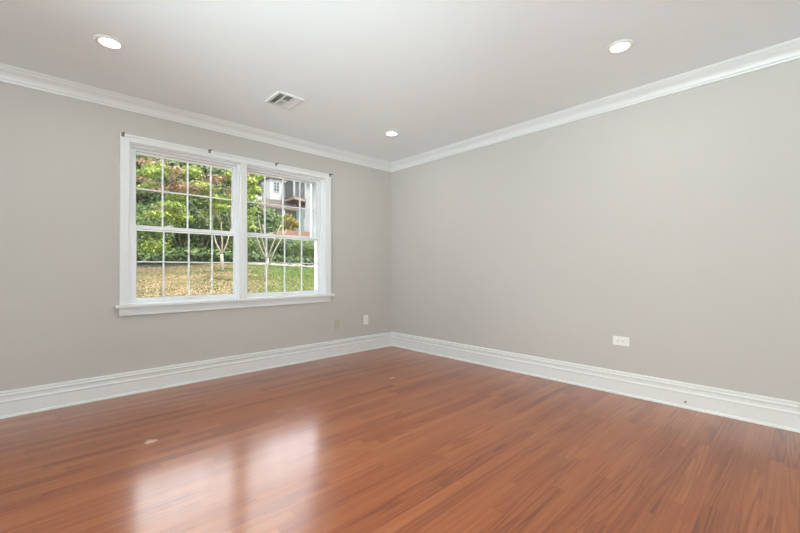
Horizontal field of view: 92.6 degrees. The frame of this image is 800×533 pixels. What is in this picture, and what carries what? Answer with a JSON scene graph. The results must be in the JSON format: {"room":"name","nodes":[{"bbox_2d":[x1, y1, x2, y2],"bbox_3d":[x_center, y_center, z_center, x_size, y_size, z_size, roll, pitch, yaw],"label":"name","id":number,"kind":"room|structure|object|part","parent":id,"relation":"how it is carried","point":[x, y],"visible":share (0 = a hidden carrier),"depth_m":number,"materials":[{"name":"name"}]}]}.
{"room":"empty room","nodes":[
{"label":"empty room","id":0,"kind":"room"},
{"bbox_2d":[0,81,391,390],"bbox_3d":[-2.067,-0.162,3.461,5.560,2.440,0.180,0,-1,-43],"label":"wall","id":1,"kind":"structure","parent":0,"point":[60,321],"depth_m":3.04,"materials":[{"name":"grey paint"}]},
{"bbox_2d":[0,63,390,171],"bbox_3d":[-1.977,-1.335,3.372,5.200,0.094,0.090,0,-1,-43],"label":"trim","id":2,"kind":"structure","parent":1,"relation":"attached to","point":[9,74],"depth_m":3.31,"materials":[{"name":"white wood"}]},
{"bbox_2d":[0,332,391,418],"bbox_3d":[-1.993,0.964,3.376,5.200,0.186,0.026,0,-1,-43],"label":"baseboard","id":3,"kind":"structure","parent":1,"relation":"attached to","point":[27,400],"depth_m":3.32,"materials":[{"name":"white wood"}]},
{"bbox_2d":[114,133,334,315],"bbox_3d":[-1.616,-0.350,3.873,2.087,1.520,0.282,0,-1,-43],"label":"window","id":4,"kind":"structure","parent":1,"relation":"in","point":[129,145],"depth_m":3.79,"materials":[{"name":"white plastic"}]},
{"bbox_3d":[-1.996,-0.669,3.576,0.887,0.692,0.030,0,-1,-43],"label":"sash","id":5,"kind":"part","parent":4,"relation":"part of","materials":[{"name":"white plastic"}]},
{"bbox_3d":[-1.967,-0.019,3.541,0.887,0.666,0.030,0,-1,-43],"label":"sash","id":6,"kind":"part","parent":4,"relation":"part of","materials":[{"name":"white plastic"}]},
{"bbox_3d":[-1.687,-0.348,3.949,1.879,1.342,0.035,0,-1,-43],"label":"storm frame","id":7,"kind":"part","parent":4,"relation":"part of","materials":[{"name":"white plastic"}]},
{"bbox_3d":[-1.296,-0.666,4.237,0.890,0.692,0.030,0,-1,-43],"label":"sash","id":8,"kind":"part","parent":4,"relation":"part of","materials":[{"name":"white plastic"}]},
{"bbox_3d":[-1.267,-0.015,4.202,0.890,0.666,0.030,0,-1,-43],"label":"sash","id":9,"kind":"part","parent":4,"relation":"part of","materials":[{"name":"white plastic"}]},
{"bbox_2d":[335,319,339,328],"bbox_3d":[-0.746,0.686,4.569,0.074,0.120,0.009,0,-1,-43],"label":"wall outlet","id":10,"kind":"object","parent":1,"relation":"attached to","point":[337,321],"visible":1,"depth_m":4.56,"materials":[{"name":"beige plastic"}]},
{"bbox_2d":[363,315,367,324],"bbox_3d":[-0.434,0.677,4.864,0.074,0.120,0.009,0,-1,-43],"label":"wall outlet","id":11,"kind":"object","parent":1,"relation":"attached to","point":[365,317],"visible":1,"depth_m":4.86,"materials":[{"name":"white plastic"}]},
{"bbox_2d":[0,346,799,532],"bbox_3d":[-0.148,1.096,1.422,5.560,0.120,5.760,0,-1,-43],"label":"floor","id":12,"kind":"structure","parent":0,"point":[390,439],"depth_m":2.05,"materials":[{"name":"brown wood"}]},
{"bbox_2d":[0,0,799,162],"bbox_3d":[-0.154,-1.479,1.443,5.560,0.150,5.760,0,-1,-43],"label":"ceiling","id":13,"kind":"structure","parent":0,"point":[437,74],"depth_m":2.48,"materials":[{"name":"white paint"}]},
{"bbox_2d":[94,35,124,49],"bbox_3d":[-1.802,-1.388,2.372,0.156,0.007,0.156,0,-1,-43],"label":"recessed light","id":14,"kind":"object","parent":13,"relation":"in","point":[109,42],"visible":1,"depth_m":2.37,"materials":[{"name":"white plastic"}]},
{"bbox_2d":[265,91,303,109],"bbox_3d":[-0.961,-1.380,3.179,0.224,0.014,0.256,0,-1,-43],"label":"ceiling vent","id":15,"kind":"object","parent":13,"relation":"in","point":[281,99],"visible":1,"depth_m":3.17,"materials":[{"name":"white metal"}]},
{"bbox_2d":[384,131,398,135],"bbox_3d":[-0.087,-1.379,3.971,0.156,0.007,0.156,0,-1,-43],"label":"recessed light","id":16,"kind":"object","parent":13,"relation":"in","point":[387,133],"visible":1,"depth_m":3.96,"materials":[{"name":"white plastic"}]},
{"bbox_2d":[606,39,633,53],"bbox_3d":[1.399,-1.396,2.431,0.156,0.007,0.156,0,-1,-43],"label":"recessed light","id":17,"kind":"object","parent":13,"relation":"in","point":[620,46],"visible":1,"depth_m":2.42,"materials":[{"name":"white plastic"}]},
{"bbox_2d":[391,59,799,401],"bbox_3d":[1.804,-0.174,3.280,0.180,2.440,5.400,0,-1,-43],"label":"wall","id":18,"kind":"structure","parent":0,"point":[669,224],"depth_m":3.08,"materials":[{"name":"grey paint"}]},
{"bbox_2d":[391,38,799,171],"bbox_3d":[1.703,-1.347,3.197,0.090,0.094,5.400,0,-1,-43],"label":"trim","id":19,"kind":"structure","parent":18,"relation":"attached to","point":[787,51],"depth_m":3.04,"materials":[{"name":"white wood"}]},
{"bbox_2d":[392,332,799,432],"bbox_3d":[1.733,0.953,3.200,0.026,0.186,5.400,0,-1,-43],"label":"baseboard","id":20,"kind":"structure","parent":18,"relation":"attached to","point":[783,414],"depth_m":3.06,"materials":[{"name":"white wood"}]},
{"bbox_2d":[613,336,628,346],"bbox_3d":[1.811,0.611,3.131,0.009,0.074,0.120,0,-1,-43],"label":"wall outlet","id":21,"kind":"object","parent":18,"relation":"attached to","point":[617,340],"visible":1,"depth_m":3.13,"materials":[{"name":"white plastic"}]},
{"label":"outside","id":22,"kind":"structure","parent":0,"visible":0},
{"bbox_2d":[137,237,313,265],"bbox_3d":[-26.713,-5.394,47.932,80.000,11.647,81.400,0,-1,-43],"label":"hillside","id":23,"kind":"structure","parent":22,"point":[312,242],"depth_m":12.03,"materials":[{"name":"green plant"}]},
{"bbox_2d":[136,154,168,244],"bbox_3d":[-9.841,-2.736,13.324,3.335,4.696,2.953,0,0,-8],"label":"evergreen tree","id":24,"kind":"object","parent":23,"relation":"on","point":[141,198],"visible":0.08,"depth_m":13.25,"materials":[{"name":"green plant"}]},
{"bbox_2d":[137,236,173,258],"bbox_3d":[-7.306,-0.525,11.469,0.971,0.766,0.658,0,-1,-43],"label":"shrub","id":25,"kind":"object","parent":23,"relation":"on","point":[153,247],"visible":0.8,"depth_m":11.32,"materials":[{"name":"green plant"}]},
{"bbox_2d":[136,203,177,252],"bbox_3d":[-7.826,-1.077,11.599,1.951,1.762,1.322,0,-1,-43],"label":"shrub","id":26,"kind":"object","parent":23,"relation":"on","point":[139,215],"visible":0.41,"depth_m":11.52,"materials":[{"name":"green plant"}]},
{"bbox_2d":[137,196,186,249],"bbox_3d":[-7.688,-1.276,12.226,1.757,2.010,1.481,0,-1,-43],"label":"shrub","id":27,"kind":"object","parent":23,"relation":"on","point":[159,200],"visible":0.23,"depth_m":12.00,"materials":[{"name":"green plant"}]},
{"bbox_2d":[141,157,191,232],"bbox_3d":[-10.358,-3.492,17.302,3.880,5.140,3.681,0,-1,-43],"label":"evergreen tree","id":28,"kind":"object","parent":23,"relation":"on","point":[172,163],"visible":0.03,"depth_m":16.58,"materials":[{"name":"green plant"}]},
{"bbox_2d":[155,198,219,247],"bbox_3d":[-7.443,-1.371,13.121,2.198,1.986,1.566,0,0,14],"label":"shrub","id":29,"kind":"object","parent":23,"relation":"on","point":[177,226],"visible":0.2,"depth_m":13.10,"materials":[{"name":"green plant"}]},
{"bbox_2d":[176,199,228,248],"bbox_3d":[-6.862,-1.375,13.436,1.949,1.993,1.667,0,-1,-43],"label":"shrub","id":30,"kind":"object","parent":23,"relation":"on","point":[199,221],"visible":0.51,"depth_m":13.20,"materials":[{"name":"green plant"}]},
{"bbox_2d":[164,162,253,241],"bbox_3d":[-7.618,-2.712,15.395,3.532,4.430,3.113,0,-1,18],"label":"evergreen tree","id":31,"kind":"object","parent":23,"relation":"on","point":[205,169],"visible":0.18,"depth_m":14.73,"materials":[{"name":"green plant"}]},
{"bbox_2d":[193,208,250,250],"bbox_3d":[-6.342,-1.367,13.814,1.889,1.994,1.532,0,-1,-43],"label":"shrub","id":32,"kind":"object","parent":23,"relation":"on","point":[222,222],"visible":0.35,"depth_m":13.60,"materials":[{"name":"green plant"}]},
{"bbox_2d":[137,240,313,264],"bbox_3d":[-5.901,-0.587,15.320,12.636,1.183,5.175,0,-1,-43],"label":"groundcover","id":33,"kind":"object","parent":23,"relation":"on","point":[179,252],"visible":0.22,"depth_m":12.47,"materials":[{"name":"green plant"}]},
{"bbox_2d":[228,237,268,252],"bbox_3d":[-5.594,-0.782,14.064,1.439,0.980,1.336,0,-1,-43],"label":"shrub","id":34,"kind":"object","parent":23,"relation":"on","point":[251,243],"visible":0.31,"depth_m":13.90,"materials":[{"name":"green plant"}]},
{"bbox_2d":[223,170,280,244],"bbox_3d":[-7.904,-3.483,19.281,3.430,5.421,3.227,0,0,-5],"label":"evergreen tree","id":35,"kind":"object","parent":23,"relation":"on","point":[270,226],"visible":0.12,"depth_m":19.60,"materials":[{"name":"green plant"}]},
{"bbox_2d":[250,233,291,252],"bbox_3d":[-5.148,-0.785,14.803,1.934,1.026,1.284,0,0,11],"label":"shrub","id":36,"kind":"object","parent":23,"relation":"on","point":[270,240],"visible":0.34,"depth_m":14.57,"materials":[{"name":"green plant"}]},
{"bbox_2d":[266,208,278,226],"bbox_3d":[-14.515,-5.179,42.830,2.511,2.677,1.721,0,-1,-43],"label":"shrub","id":37,"kind":"object","parent":23,"relation":"on","point":[269,210],"visible":0.16,"depth_m":42.62,"materials":[{"name":"green plant"}]},
{"bbox_2d":[263,239,296,255],"bbox_3d":[-4.611,-0.721,14.855,1.474,1.029,1.318,0,0,-13],"label":"shrub","id":38,"kind":"object","parent":23,"relation":"on","point":[279,249],"visible":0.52,"depth_m":14.63,"materials":[{"name":"green plant"}]},
{"bbox_2d":[253,176,309,231],"bbox_3d":[-15.356,-7.934,50.028,12.185,9.604,11.990,0,-1,-43],"label":"house","id":39,"kind":"structure","parent":23,"relation":"on","point":[273,185],"depth_m":46.41,"materials":[{"name":"white"}]},
{"bbox_3d":[-12.406,-9.714,44.711,0.180,2.900,0.180,0,-1,-43],"label":"balcony post","id":40,"kind":"part","parent":39,"relation":"part of","materials":[{"name":"white wood"}]},
{"bbox_3d":[-12.629,-9.244,47.538,2.629,2.009,5.192,0,-1,22],"label":"railing","id":41,"kind":"part","parent":39,"relation":"part of","materials":[{"name":"white wood"}]},
{"bbox_3d":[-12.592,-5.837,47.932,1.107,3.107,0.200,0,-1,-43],"label":"basement door","id":42,"kind":"part","parent":39,"relation":"part of","materials":[{"name":"white"}]},
{"bbox_3d":[-11.613,-9.699,46.698,0.180,2.900,0.180,0,-1,-43],"label":"balcony post","id":43,"kind":"part","parent":39,"relation":"part of","materials":[{"name":"white wood"}]},
{"bbox_2d":[276,214,288,229],"bbox_3d":[-13.745,-5.016,44.243,1.697,2.411,1.884,0,-1,33],"label":"shrub","id":44,"kind":"object","parent":23,"relation":"on","point":[280,216],"visible":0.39,"depth_m":43.94,"materials":[{"name":"green plant"}]},
{"bbox_2d":[267,230,309,235],"bbox_3d":[-10.091,-2.221,40.832,15.238,2.194,7.500,0,-1,-43],"label":"terrace","id":45,"kind":"object","parent":23,"relation":"on","point":[288,232],"visible":0.07,"depth_m":35.79,"materials":[{"name":"ceramic"}]},
{"bbox_2d":[281,212,298,230],"bbox_3d":[-12.687,-5.002,44.361,2.455,2.597,1.625,0,-1,-43],"label":"shrub","id":46,"kind":"object","parent":23,"relation":"on","point":[288,219],"visible":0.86,"depth_m":44.15,"materials":[{"name":"yellow plant"}]},
{"bbox_2d":[281,239,313,257],"bbox_3d":[-3.981,-0.660,15.089,1.417,1.020,1.112,0,-1,-43],"label":"shrub","id":47,"kind":"object","parent":23,"relation":"on","point":[296,252],"visible":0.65,"depth_m":14.91,"materials":[{"name":"green plant"}]},
{"bbox_2d":[296,241,313,256],"bbox_3d":[-3.568,-0.573,15.619,1.336,0.886,1.816,0,0,-14],"label":"shrub","id":48,"kind":"object","parent":23,"relation":"on","point":[309,247],"visible":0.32,"depth_m":15.00,"materials":[{"name":"green plant"}]},
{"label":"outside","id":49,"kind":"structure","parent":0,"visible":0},
{"bbox_2d":[137,264,313,297],"bbox_3d":[-2.425,0.332,9.080,30.000,0.898,8.350,0,-1,-43],"label":"lawn","id":50,"kind":"structure","parent":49,"point":[253,275],"depth_m":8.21,"materials":[{"name":"beige plant"}]},
{"bbox_2d":[137,265,172,267],"bbox_3d":[-6.220,0.029,11.270,3.324,0.110,0.120,0,-1,-43],"label":"edging","id":51,"kind":"object","parent":50,"relation":"on","point":[148,266],"visible":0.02,"depth_m":10.55,"materials":[{"name":"grey stone"}]},
{"bbox_2d":[136,154,251,270],"bbox_3d":[-5.333,-1.540,9.998,3.071,3.592,2.042,0,-1,-43],"label":"maple tree","id":52,"kind":"object","parent":50,"relation":"on","point":[171,212],"visible":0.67,"depth_m":9.36,"materials":[{"name":"green plant"}]},
{"bbox_2d":[137,264,298,297],"bbox_3d":[-4.691,0.255,8.077,6.385,0.762,6.550,0,-1,-43],"label":"dry grass","id":53,"kind":"structure","parent":50,"relation":"on","point":[179,274],"depth_m":8.20,"materials":[{"name":"beige plant"}]},
{"bbox_2d":[247,175,286,281],"bbox_3d":[-3.094,-0.817,8.502,0.538,2.517,1.094,0,-1,27],"label":"tree","id":54,"kind":"object","parent":50,"relation":"on","point":[253,189],"visible":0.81,"depth_m":8.28,"materials":[{"name":"green plant"}]}
]}

